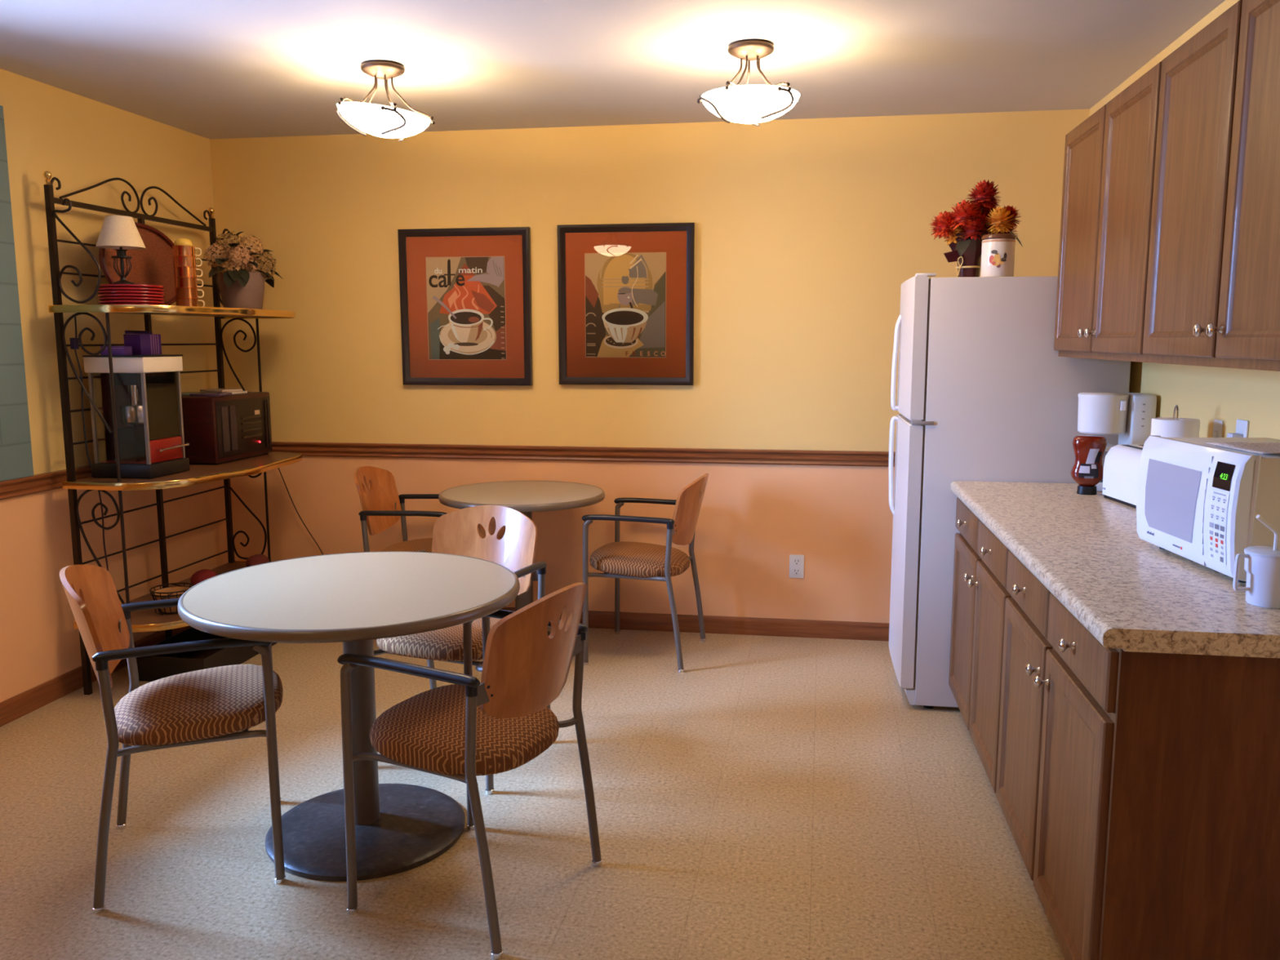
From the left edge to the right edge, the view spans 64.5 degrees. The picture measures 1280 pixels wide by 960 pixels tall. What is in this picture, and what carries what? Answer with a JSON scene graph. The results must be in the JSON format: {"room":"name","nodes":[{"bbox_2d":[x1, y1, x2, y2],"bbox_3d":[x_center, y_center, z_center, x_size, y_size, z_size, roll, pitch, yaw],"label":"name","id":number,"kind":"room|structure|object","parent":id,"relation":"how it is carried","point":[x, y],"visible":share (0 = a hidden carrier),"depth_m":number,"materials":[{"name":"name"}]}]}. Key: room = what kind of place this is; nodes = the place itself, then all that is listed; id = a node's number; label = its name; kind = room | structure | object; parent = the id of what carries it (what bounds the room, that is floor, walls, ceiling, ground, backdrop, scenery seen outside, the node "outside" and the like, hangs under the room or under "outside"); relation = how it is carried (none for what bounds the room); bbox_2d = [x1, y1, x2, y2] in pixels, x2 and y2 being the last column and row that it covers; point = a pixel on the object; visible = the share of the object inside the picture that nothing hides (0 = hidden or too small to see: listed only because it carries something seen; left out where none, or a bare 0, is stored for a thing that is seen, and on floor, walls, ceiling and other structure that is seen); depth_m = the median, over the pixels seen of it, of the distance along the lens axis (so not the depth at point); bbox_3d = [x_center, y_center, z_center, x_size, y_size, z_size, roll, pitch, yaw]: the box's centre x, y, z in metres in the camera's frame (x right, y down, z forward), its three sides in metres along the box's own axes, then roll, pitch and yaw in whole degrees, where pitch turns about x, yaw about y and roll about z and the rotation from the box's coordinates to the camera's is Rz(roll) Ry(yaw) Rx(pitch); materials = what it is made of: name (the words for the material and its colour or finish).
{"room":"break room","nodes":[
{"label":"break room","id":0,"kind":"room"},
{"bbox_2d":[0,68,228,702],"bbox_3d":[-2.736,-0.059,2.055,0.120,2.440,6.576,1,8,9],"label":"wall","id":1,"kind":"structure","parent":0,"point":[83,142],"depth_m":4.18,"materials":[{"name":"yellow paint"}]},
{"bbox_2d":[0,105,33,481],"bbox_3d":[-2.399,-0.674,3.655,0.022,1.382,0.400,1,8,9],"label":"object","id":2,"kind":"object","parent":1,"relation":"attached to","point":[15,448],"visible":1,"depth_m":3.81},
{"bbox_2d":[0,465,91,500],"bbox_3d":[-2.662,0.278,2.090,0.030,0.072,6.576,1,8,9],"label":"trim","id":3,"kind":"structure","parent":1,"relation":"attached to","point":[45,482],"depth_m":3.97,"materials":[{"name":"brown wood"}]},
{"bbox_2d":[0,625,191,727],"bbox_3d":[-2.669,1.109,2.207,0.014,0.086,6.576,1,8,9],"label":"baseboard","id":4,"kind":"structure","parent":1,"relation":"attached to","point":[14,708],"depth_m":4.07,"materials":[{"name":"brown wood"}]},
{"bbox_2d":[0,626,1065,959],"bbox_3d":[-0.660,1.243,1.902,4.684,0.100,6.976,1,8,9],"label":"floor","id":5,"kind":"structure","parent":0,"point":[768,797],"depth_m":3.00,"materials":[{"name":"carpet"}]},
{"bbox_2d":[59,564,285,914],"bbox_3d":[-1.273,0.639,2.817,0.534,0.846,0.529,-3,8,-20],"label":"armchair","id":6,"kind":"object","parent":5,"relation":"on","point":[211,704],"visible":0.87,"depth_m":2.68,"materials":[{"name":"fabric"}]},
{"bbox_2d":[43,170,302,694],"bbox_3d":[-1.936,-0.240,4.516,0.529,2.121,1.178,1,8,9],"label":"rack","id":7,"kind":"object","parent":5,"relation":"on","point":[144,620],"visible":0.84,"depth_m":4.13,"materials":[{"name":"brown metal"}]},
{"bbox_2d":[69,316,92,467],"bbox_3d":[-2.229,-0.347,4.037,0.031,0.606,0.035,1,8,9],"label":"power cord","id":8,"kind":"object","parent":7,"relation":"hanging from","point":[74,345],"visible":0.96,"depth_m":4.02,"materials":[{"name":"black plastic"}]},
{"bbox_2d":[97,490,108,571],"bbox_3d":[-2.181,0.278,4.136,0.022,0.521,0.017,1,8,9],"label":"power cord","id":9,"kind":"object","parent":7,"relation":"hanging from","point":[99,491],"visible":0.61,"depth_m":4.13,"materials":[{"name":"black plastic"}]},
{"bbox_2d":[97,303,164,305],"bbox_3d":[-2.049,-0.702,4.088,0.244,0.011,0.244,1,8,9],"label":"plate","id":10,"kind":"object","parent":7,"relation":"on","point":[98,304],"visible":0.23,"depth_m":3.99,"materials":[{"name":"red ceramic"}]},
{"bbox_2d":[97,300,164,304],"bbox_3d":[-2.049,-0.715,4.086,0.244,0.011,0.244,1,8,9],"label":"plate","id":11,"kind":"object","parent":10,"relation":"on","point":[98,301],"visible":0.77,"depth_m":4.00,"materials":[{"name":"red ceramic"}]},
{"bbox_2d":[97,297,164,301],"bbox_3d":[-2.049,-0.727,4.085,0.244,0.011,0.244,1,8,9],"label":"plate","id":12,"kind":"object","parent":11,"relation":"on","point":[98,298],"visible":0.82,"depth_m":4.00,"materials":[{"name":"red ceramic"}]},
{"bbox_2d":[97,293,164,297],"bbox_3d":[-2.049,-0.740,4.083,0.244,0.011,0.244,1,8,9],"label":"plate","id":13,"kind":"object","parent":12,"relation":"on","point":[98,295],"visible":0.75,"depth_m":3.99,"materials":[{"name":"red ceramic"}]},
{"bbox_2d":[97,290,164,294],"bbox_3d":[-2.049,-0.752,4.081,0.244,0.011,0.244,1,8,9],"label":"plate","id":14,"kind":"object","parent":13,"relation":"on","point":[99,291],"visible":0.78,"depth_m":3.99,"materials":[{"name":"red ceramic"}]},
{"bbox_2d":[97,287,164,292],"bbox_3d":[-2.049,-0.764,4.079,0.244,0.011,0.244,1,8,9],"label":"plate","id":15,"kind":"object","parent":14,"relation":"on","point":[100,288],"visible":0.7,"depth_m":3.98,"materials":[{"name":"red ceramic"}]},
{"bbox_2d":[99,284,164,288],"bbox_3d":[-2.049,-0.777,4.078,0.244,0.011,0.244,1,8,9],"label":"plate","id":16,"kind":"object","parent":15,"relation":"on","point":[100,285],"visible":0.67,"depth_m":3.98,"materials":[{"name":"red ceramic"}]},
{"bbox_2d":[95,215,146,284],"bbox_3d":[-2.075,-0.915,4.055,0.180,0.268,0.180,1,8,9],"label":"table lamp","id":17,"kind":"object","parent":16,"relation":"on","point":[120,233],"visible":0.98,"depth_m":4.00,"materials":[{"name":"white fabric"}]},
{"bbox_2d":[82,354,189,478],"bbox_3d":[-2.079,-0.271,4.220,0.292,0.496,0.269,1,8,9],"label":"machine","id":18,"kind":"object","parent":7,"relation":"on","point":[148,399],"visible":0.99,"depth_m":4.16,"materials":[{"name":"black plastic"}]},
{"bbox_2d":[100,346,132,355],"bbox_3d":[-2.132,-0.527,4.128,0.100,0.036,0.061,0,8,2],"label":"box","id":19,"kind":"object","parent":18,"relation":"on","point":[116,350],"visible":0.78,"depth_m":4.10,"materials":[{"name":"purple cardboard"}]},
{"bbox_2d":[119,385,143,424],"bbox_3d":[-2.093,-0.339,4.192,0.112,0.211,0.112,1,8,9],"label":"spout","id":20,"kind":"object","parent":18,"relation":"on","point":[132,413],"depth_m":4.16,"materials":[{"name":"silver metal"}]},
{"bbox_2d":[123,330,161,355],"bbox_3d":[-2.086,-0.577,4.253,0.091,0.100,0.110,3,8,20],"label":"box","id":21,"kind":"object","parent":18,"relation":"on","point":[142,342],"visible":0.94,"depth_m":4.21,"materials":[{"name":"purple cardboard"}]},
{"bbox_2d":[98,222,176,305],"bbox_3d":[-2.140,-0.927,4.391,0.068,0.365,0.573,1,8,7],"label":"oval tray","id":22,"kind":"object","parent":7,"relation":"on","point":[153,264],"visible":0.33,"depth_m":4.43,"materials":[{"name":"brown wood"}]},
{"bbox_2d":[149,582,194,615],"bbox_3d":[-1.961,0.500,4.259,0.174,0.100,0.190,-6,10,-35],"label":"wire basket","id":23,"kind":"object","parent":7,"relation":"on","point":[175,592],"visible":0.61,"depth_m":4.22,"materials":[{"name":"brown metal"}]},
{"bbox_2d":[120,561,246,624],"bbox_3d":[-1.940,0.512,4.621,0.520,0.018,1.162,1,8,9],"label":"shelf","id":24,"kind":"object","parent":7,"relation":"attached to","point":[149,616],"depth_m":4.23,"materials":[{"name":"brown wood"}]},
{"bbox_2d":[74,451,300,483],"bbox_3d":[-1.940,-0.055,4.543,0.520,0.018,1.162,1,8,9],"label":"shelf","id":25,"kind":"object","parent":7,"relation":"attached to","point":[197,473],"depth_m":4.37,"materials":[{"name":"brown wood"}]},
{"bbox_2d":[175,298,204,306],"bbox_3d":[-1.947,-0.758,4.367,0.093,0.044,0.101,3,8,22],"label":"copper mug","id":26,"kind":"object","parent":7,"relation":"on","point":[180,302],"visible":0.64,"depth_m":4.33,"materials":[{"name":"orange metal"}]},
{"bbox_2d":[174,288,204,298],"bbox_3d":[-1.947,-0.802,4.362,0.093,0.044,0.101,3,8,22],"label":"copper mug","id":27,"kind":"object","parent":26,"relation":"on","point":[180,293],"visible":0.98,"depth_m":4.32,"materials":[{"name":"orange metal"}]},
{"bbox_2d":[173,277,203,288],"bbox_3d":[-1.947,-0.846,4.355,0.093,0.044,0.101,3,8,22],"label":"copper mug","id":28,"kind":"object","parent":27,"relation":"on","point":[180,282],"visible":0.96,"depth_m":4.32,"materials":[{"name":"orange metal"}]},
{"bbox_2d":[173,266,203,277],"bbox_3d":[-1.947,-0.889,4.349,0.093,0.044,0.101,3,8,22],"label":"copper mug","id":29,"kind":"object","parent":28,"relation":"on","point":[179,272],"visible":0.91,"depth_m":4.31,"materials":[{"name":"orange metal"}]},
{"bbox_2d":[172,256,202,267],"bbox_3d":[-1.947,-0.933,4.343,0.093,0.044,0.101,3,8,22],"label":"copper mug","id":30,"kind":"object","parent":29,"relation":"on","point":[178,261],"visible":0.92,"depth_m":4.30,"materials":[{"name":"orange metal"}]},
{"bbox_2d":[171,245,201,257],"bbox_3d":[-1.947,-0.977,4.337,0.093,0.044,0.101,3,8,22],"label":"copper mug","id":31,"kind":"object","parent":30,"relation":"on","point":[178,251],"visible":0.95,"depth_m":4.30,"materials":[{"name":"orange metal"}]},
{"bbox_2d":[173,238,193,245],"bbox_3d":[-1.949,-1.015,4.328,0.075,0.033,0.075,1,8,9],"label":"candle","id":32,"kind":"object","parent":31,"relation":"on","point":[180,242],"visible":0.9,"depth_m":4.30,"materials":[{"name":"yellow wax"}]},
{"bbox_2d":[113,312,268,316],"bbox_3d":[-1.941,-0.738,4.448,0.520,0.018,1.162,1,8,9],"label":"shelf","id":33,"kind":"object","parent":7,"relation":"attached to","point":[145,314],"depth_m":4.44,"materials":[{"name":"brown wood"}]},
{"bbox_2d":[190,568,217,586],"bbox_3d":[-1.992,0.454,4.636,0.111,0.090,0.131,1,8,9],"label":"cloth bundle","id":34,"kind":"object","parent":7,"relation":"on","point":[198,576],"visible":0.59,"depth_m":4.60,"materials":[{"name":"red fabric"}]},
{"bbox_2d":[164,391,272,464],"bbox_3d":[-1.979,-0.252,4.781,0.271,0.304,0.480,1,8,10],"label":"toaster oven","id":35,"kind":"object","parent":7,"relation":"on","point":[218,429],"visible":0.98,"depth_m":4.61,"materials":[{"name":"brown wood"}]},
{"bbox_2d":[181,391,209,395],"bbox_3d":[-2.084,-0.401,4.706,0.140,0.010,0.124,-1,8,-8],"label":"case","id":36,"kind":"object","parent":35,"relation":"on","point":[182,393],"visible":0.28,"depth_m":4.66,"materials":[{"name":"beige"}]},
{"bbox_2d":[189,392,231,395],"bbox_3d":[-1.970,-0.394,4.658,0.140,0.010,0.124,0,8,3],"label":"case","id":37,"kind":"object","parent":35,"relation":"on","point":[197,393],"visible":1,"depth_m":4.60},
{"bbox_2d":[221,406,230,452],"bbox_3d":[-1.879,-0.231,4.597,0.005,0.205,0.048,1,8,10],"label":"speaker grille","id":38,"kind":"object","parent":35,"relation":"attached to","point":[225,411],"depth_m":4.59,"materials":[{"name":"brown fabric"}]},
{"bbox_2d":[209,391,247,394],"bbox_3d":[-1.965,-0.416,4.818,0.140,0.010,0.124,2,8,15],"label":"case","id":39,"kind":"object","parent":35,"relation":"on","point":[233,392],"visible":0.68,"depth_m":4.78,"materials":[{"name":"beige"}]},
{"bbox_2d":[200,388,242,391],"bbox_3d":[-1.986,-0.426,4.809,0.140,0.010,0.124,3,9,23],"label":"case","id":40,"kind":"object","parent":39,"relation":"on","point":[207,389],"visible":1,"depth_m":4.77,"materials":[{"name":"beige"}]},
{"bbox_2d":[229,404,238,450],"bbox_3d":[-1.867,-0.240,4.660,0.005,0.205,0.048,1,8,10],"label":"speaker grille","id":41,"kind":"object","parent":35,"relation":"attached to","point":[233,411],"depth_m":4.66,"materials":[{"name":"brown fabric"}]},
{"bbox_2d":[217,271,265,309],"bbox_3d":[-1.864,-0.881,4.752,0.210,0.180,0.210,1,8,9],"label":"pot","id":42,"kind":"object","parent":7,"relation":"on","point":[250,296],"depth_m":4.68,"materials":[{"name":"ceramic"}]},
{"bbox_2d":[203,230,282,309],"bbox_3d":[-1.853,-0.974,4.732,0.288,0.370,0.441,1,8,9],"label":"hydrangea","id":43,"kind":"object","parent":7,"relation":"on","point":[242,286],"visible":0.97,"depth_m":4.67,"materials":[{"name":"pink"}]},
{"bbox_2d":[245,554,269,567],"bbox_3d":[-1.891,0.406,5.012,0.099,0.079,0.132,1,8,9],"label":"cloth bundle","id":44,"kind":"object","parent":7,"relation":"on","point":[256,559],"visible":0.67,"depth_m":4.97,"materials":[{"name":"red fabric"}]},
{"bbox_2d":[136,626,277,681],"bbox_3d":[-1.955,0.765,4.591,0.340,0.110,0.600,1,8,9],"label":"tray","id":45,"kind":"object","parent":5,"relation":"on","point":[152,668],"visible":0.31,"depth_m":4.37,"materials":[{"name":"black plastic"}]},
{"bbox_2d":[177,551,519,881],"bbox_3d":[-0.816,0.669,2.962,0.935,0.746,0.935,1,8,9],"label":"round table","id":46,"kind":"object","parent":5,"relation":"on","point":[353,599],"visible":0.91,"depth_m":2.88,"materials":[{"name":"laminate"}]},
{"bbox_2d":[353,466,479,552],"bbox_3d":[-1.064,0.361,4.821,0.534,0.846,0.529,1,8,7],"label":"armchair","id":47,"kind":"object","parent":5,"relation":"on","point":[382,505],"visible":0.54,"depth_m":4.83,"materials":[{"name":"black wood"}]},
{"bbox_2d":[373,505,551,794],"bbox_3d":[-0.625,0.543,3.507,0.529,0.846,0.534,3,9,22],"label":"armchair","id":48,"kind":"object","parent":5,"relation":"on","point":[456,532],"visible":0.32,"depth_m":3.59,"materials":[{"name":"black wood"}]},
{"bbox_2d":[337,582,602,959],"bbox_3d":[-0.409,0.663,2.636,0.534,0.846,0.529,4,9,27],"label":"armchair","id":49,"kind":"object","parent":5,"relation":"on","point":[465,729],"visible":0.95,"depth_m":2.48,"materials":[{"name":"black"}]},
{"bbox_2d":[438,480,604,635],"bbox_3d":[-0.542,0.423,4.731,0.761,0.746,0.761,1,8,9],"label":"round table","id":50,"kind":"object","parent":5,"relation":"on","point":[526,497],"visible":0.51,"depth_m":4.61,"materials":[{"name":"grey laminate"}]},
{"bbox_2d":[582,472,709,672],"bbox_3d":[0.046,0.382,4.661,0.534,0.846,0.529,2,8,15],"label":"armchair","id":51,"kind":"object","parent":5,"relation":"on","point":[622,559],"visible":1,"depth_m":4.49,"materials":[{"name":"black"}]},
{"bbox_2d":[948,497,1012,793],"bbox_3d":[1.415,0.551,3.359,0.667,0.868,0.976,1,8,9],"label":"base cabinet","id":52,"kind":"object","parent":5,"relation":"on","point":[980,592],"visible":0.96,"depth_m":3.31,"materials":[{"name":"brown wood"}]},
{"bbox_2d":[888,272,1130,708],"bbox_3d":[1.428,0.038,4.084,0.806,1.684,0.571,1,8,9],"label":"refrigerator","id":53,"kind":"object","parent":5,"relation":"on","point":[984,393],"visible":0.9,"depth_m":3.79,"materials":[{"name":"white metal"}]},
{"bbox_2d":[929,179,1022,277],"bbox_3d":[1.311,-0.975,3.967,0.362,0.386,0.241,1,8,9],"label":"flower arrangement","id":54,"kind":"object","parent":53,"relation":"on","point":[964,228],"visible":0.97,"depth_m":3.92,"materials":[{"name":"red plant"}]},
{"bbox_2d":[980,233,1016,276],"bbox_3d":[1.334,-0.835,3.779,0.123,0.158,0.123,1,8,9],"label":"canister","id":55,"kind":"object","parent":53,"relation":"on","point":[997,250],"visible":0.85,"depth_m":3.73,"materials":[{"name":"beige ceramic"}]},
{"bbox_2d":[995,550,1279,959],"bbox_3d":[1.261,0.684,2.400,0.667,0.868,0.984,1,8,9],"label":"base cabinet","id":56,"kind":"object","parent":5,"relation":"on","point":[1138,793],"visible":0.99,"depth_m":1.95,"materials":[{"name":"brown wood"}]},
{"bbox_2d":[950,480,1279,657],"bbox_3d":[1.340,0.167,2.805,0.658,0.043,1.993,1,8,9],"label":"countertop","id":57,"kind":"structure","parent":56,"relation":"on","point":[1131,593],"depth_m":2.29,"materials":[{"name":"laminate"}]},
{"bbox_2d":[1071,435,1106,495],"bbox_3d":[1.542,-0.052,3.486,0.110,0.203,0.067,3,8,19],"label":"sauce bottle","id":58,"kind":"object","parent":57,"relation":"on","point":[1086,471],"visible":0.99,"depth_m":3.46,"materials":[{"name":"brown plastic"}]},
{"bbox_2d":[1077,391,1156,491],"bbox_3d":[1.669,-0.138,3.597,0.246,0.340,0.170,1,8,9],"label":"coffee maker","id":59,"kind":"object","parent":57,"relation":"on","point":[1129,415],"visible":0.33,"depth_m":3.52,"materials":[{"name":"white plastic"}]},
{"bbox_2d":[1077,391,1129,435],"bbox_3d":[1.637,-0.237,3.589,0.166,0.141,0.166,1,8,9],"label":"basket","id":60,"kind":"object","parent":59,"relation":"on","point":[1099,412],"depth_m":3.53,"materials":[{"name":"white plastic"}]},
{"bbox_2d":[1102,444,1143,508],"bbox_3d":[1.640,-0.014,3.287,0.170,0.181,0.270,0,8,0],"label":"toaster","id":61,"kind":"object","parent":57,"relation":"on","point":[1122,461],"visible":0.43,"depth_m":3.29,"materials":[{"name":"white plastic"}]},
{"bbox_2d":[1150,404,1199,437],"bbox_3d":[1.594,-0.056,3.033,0.140,0.336,0.140,1,8,9],"label":"paper towel roll","id":62,"kind":"object","parent":57,"relation":"on","point":[1165,427],"visible":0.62,"depth_m":2.97,"materials":[{"name":"white paper"}]},
{"bbox_2d":[1136,435,1279,582],"bbox_3d":[1.435,0.059,2.389,0.327,0.285,0.455,0,8,2],"label":"microwave","id":63,"kind":"object","parent":57,"relation":"on","point":[1199,502],"visible":0.95,"depth_m":2.29,"materials":[{"name":"beige plastic"}]},
{"bbox_2d":[1203,441,1279,453],"bbox_3d":[1.431,-0.075,2.283,0.200,0.006,0.235,0,8,2],"label":"paper sheet","id":64,"kind":"object","parent":63,"relation":"on","point":[1255,447],"visible":1,"depth_m":2.31,"materials":[{"name":"white paper"}]},
{"bbox_2d":[1232,515,1279,608],"bbox_3d":[1.261,0.158,2.035,0.106,0.185,0.095,6,10,38],"label":"drink cup","id":65,"kind":"object","parent":57,"relation":"on","point":[1262,563],"visible":1,"depth_m":2.02,"materials":[{"name":"white plastic"}]},
{"bbox_2d":[0,0,1225,138],"bbox_3d":[-0.662,-1.273,1.553,4.684,0.100,6.976,1,8,9],"label":"ceiling","id":66,"kind":"structure","parent":0,"point":[206,68],"depth_m":3.56,"materials":[{"name":"paint"}]},
{"bbox_2d":[336,60,435,142],"bbox_3d":[-0.946,-1.394,3.748,0.356,0.261,0.355,1,8,9],"label":"ceiling light","id":67,"kind":"object","parent":66,"relation":"attached to","point":[377,120],"visible":1,"depth_m":3.67,"materials":[{"name":"white glass"}]},
{"bbox_2d":[697,39,799,126],"bbox_3d":[0.378,-1.363,3.498,0.358,0.256,0.355,-1,8,-5],"label":"ceiling light","id":68,"kind":"object","parent":66,"relation":"attached to","point":[753,104],"visible":1,"depth_m":3.42,"materials":[{"name":"white glass"}]},
{"bbox_2d":[209,109,1089,622],"bbox_3d":[-0.128,-0.475,5.042,4.684,2.440,0.200,1,8,9],"label":"wall","id":69,"kind":"structure","parent":0,"point":[809,233],"depth_m":4.90,"materials":[{"name":"yellow paint"}]},
{"bbox_2d":[277,467,323,555],"bbox_3d":[-1.719,0.273,5.258,0.367,0.843,0.046,1,8,4],"label":"power cord","id":70,"kind":"object","parent":69,"relation":"attached to","point":[277,468],"visible":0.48,"depth_m":5.26,"materials":[{"name":"brown plastic"}]},
{"bbox_2d":[397,226,532,385],"bbox_3d":[-0.860,-0.848,4.989,0.663,0.761,0.029,1,8,9],"label":"framed picture","id":71,"kind":"object","parent":69,"relation":"attached to","point":[465,293],"visible":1,"depth_m":4.99,"materials":[{"name":"black"}]},
{"bbox_2d":[426,256,506,359],"bbox_3d":[-0.855,-0.845,4.997,0.402,0.501,0.011,1,8,9],"label":"print","id":72,"kind":"object","parent":71,"relation":"attached to","point":[466,295],"depth_m":4.99,"materials":[{"name":"multicoloured paper"}]},
{"bbox_2d":[271,441,895,466],"bbox_3d":[-0.082,-0.123,4.965,4.154,0.072,0.030,1,8,9],"label":"trim","id":73,"kind":"structure","parent":69,"relation":"attached to","point":[708,455],"depth_m":4.99,"materials":[{"name":"brown wood"}]},
{"bbox_2d":[557,222,694,385],"bbox_3d":[-0.069,-0.838,4.864,0.658,0.760,0.029,1,8,9],"label":"framed picture","id":74,"kind":"object","parent":69,"relation":"attached to","point":[626,291],"visible":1,"depth_m":4.87,"materials":[{"name":"black"}]},
{"bbox_2d":[585,252,666,357],"bbox_3d":[-0.070,-0.838,4.872,0.395,0.496,0.012,1,8,9],"label":"print","id":75,"kind":"object","parent":74,"relation":"attached to","point":[625,292],"depth_m":4.87,"materials":[{"name":"multicoloured paper"}]},
{"bbox_2d":[500,607,889,641],"bbox_3d":[-0.088,0.706,5.090,4.170,0.086,0.014,1,8,9],"label":"baseboard","id":76,"kind":"structure","parent":69,"relation":"attached to","point":[851,630],"depth_m":4.99,"materials":[{"name":"brown wood"}]},
{"bbox_2d":[789,554,804,577],"bbox_3d":[0.759,0.419,4.916,0.070,0.115,0.009,1,8,9],"label":"wall outlet","id":77,"kind":"object","parent":69,"relation":"attached to","point":[796,562],"visible":1,"depth_m":4.92,"materials":[{"name":"white plastic"}]},
{"bbox_2d":[792,568,799,574],"bbox_3d":[0.759,0.443,4.917,0.034,0.032,0.004,1,8,9],"label":"socket","id":78,"kind":"object","parent":77,"relation":"attached to","point":[795,571],"depth_m":4.92,"materials":[{"name":"white plastic"}]},
{"bbox_2d":[793,558,799,564],"bbox_3d":[0.759,0.396,4.910,0.034,0.032,0.004,1,8,9],"label":"socket","id":79,"kind":"object","parent":77,"relation":"attached to","point":[796,561],"depth_m":4.91,"materials":[{"name":"white plastic"}]},
{"bbox_2d":[1089,0,1279,439],"bbox_3d":[1.553,0.032,1.378,0.200,2.440,6.576,1,8,9],"label":"wall","id":80,"kind":"structure","parent":0,"point":[1206,394],"depth_m":3.09,"materials":[{"name":"yellow paint"}]},
{"bbox_2d":[1053,61,1161,362],"bbox_3d":[1.571,-0.774,3.149,0.348,0.792,0.984,1,8,9],"label":"upper cabinet","id":81,"kind":"object","parent":80,"relation":"attached to","point":[1109,161],"visible":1,"depth_m":3.07,"materials":[{"name":"brown wood"}]},
{"bbox_2d":[1142,0,1279,371],"bbox_3d":[1.417,-0.640,2.186,0.348,0.792,0.984,1,8,9],"label":"upper cabinet","id":82,"kind":"object","parent":80,"relation":"attached to","point":[1213,291],"visible":1,"depth_m":2.24,"materials":[{"name":"brown wood"}]},
{"bbox_2d":[1212,419,1223,437],"bbox_3d":[1.705,-0.133,2.999,0.012,0.090,0.060,1,8,9],"label":"wall switch","id":83,"kind":"object","parent":80,"relation":"attached to","point":[1218,424],"visible":0.53,"depth_m":2.99,"materials":[{"name":"white plastic"}]},
{"bbox_2d":[1226,418,1248,437],"bbox_3d":[1.668,-0.110,2.840,0.034,0.116,0.072,1,8,9],"label":"wall outlet","id":84,"kind":"object","parent":80,"relation":"attached to","point":[1242,426],"visible":0.48,"depth_m":2.82,"materials":[{"name":"white plastic"}]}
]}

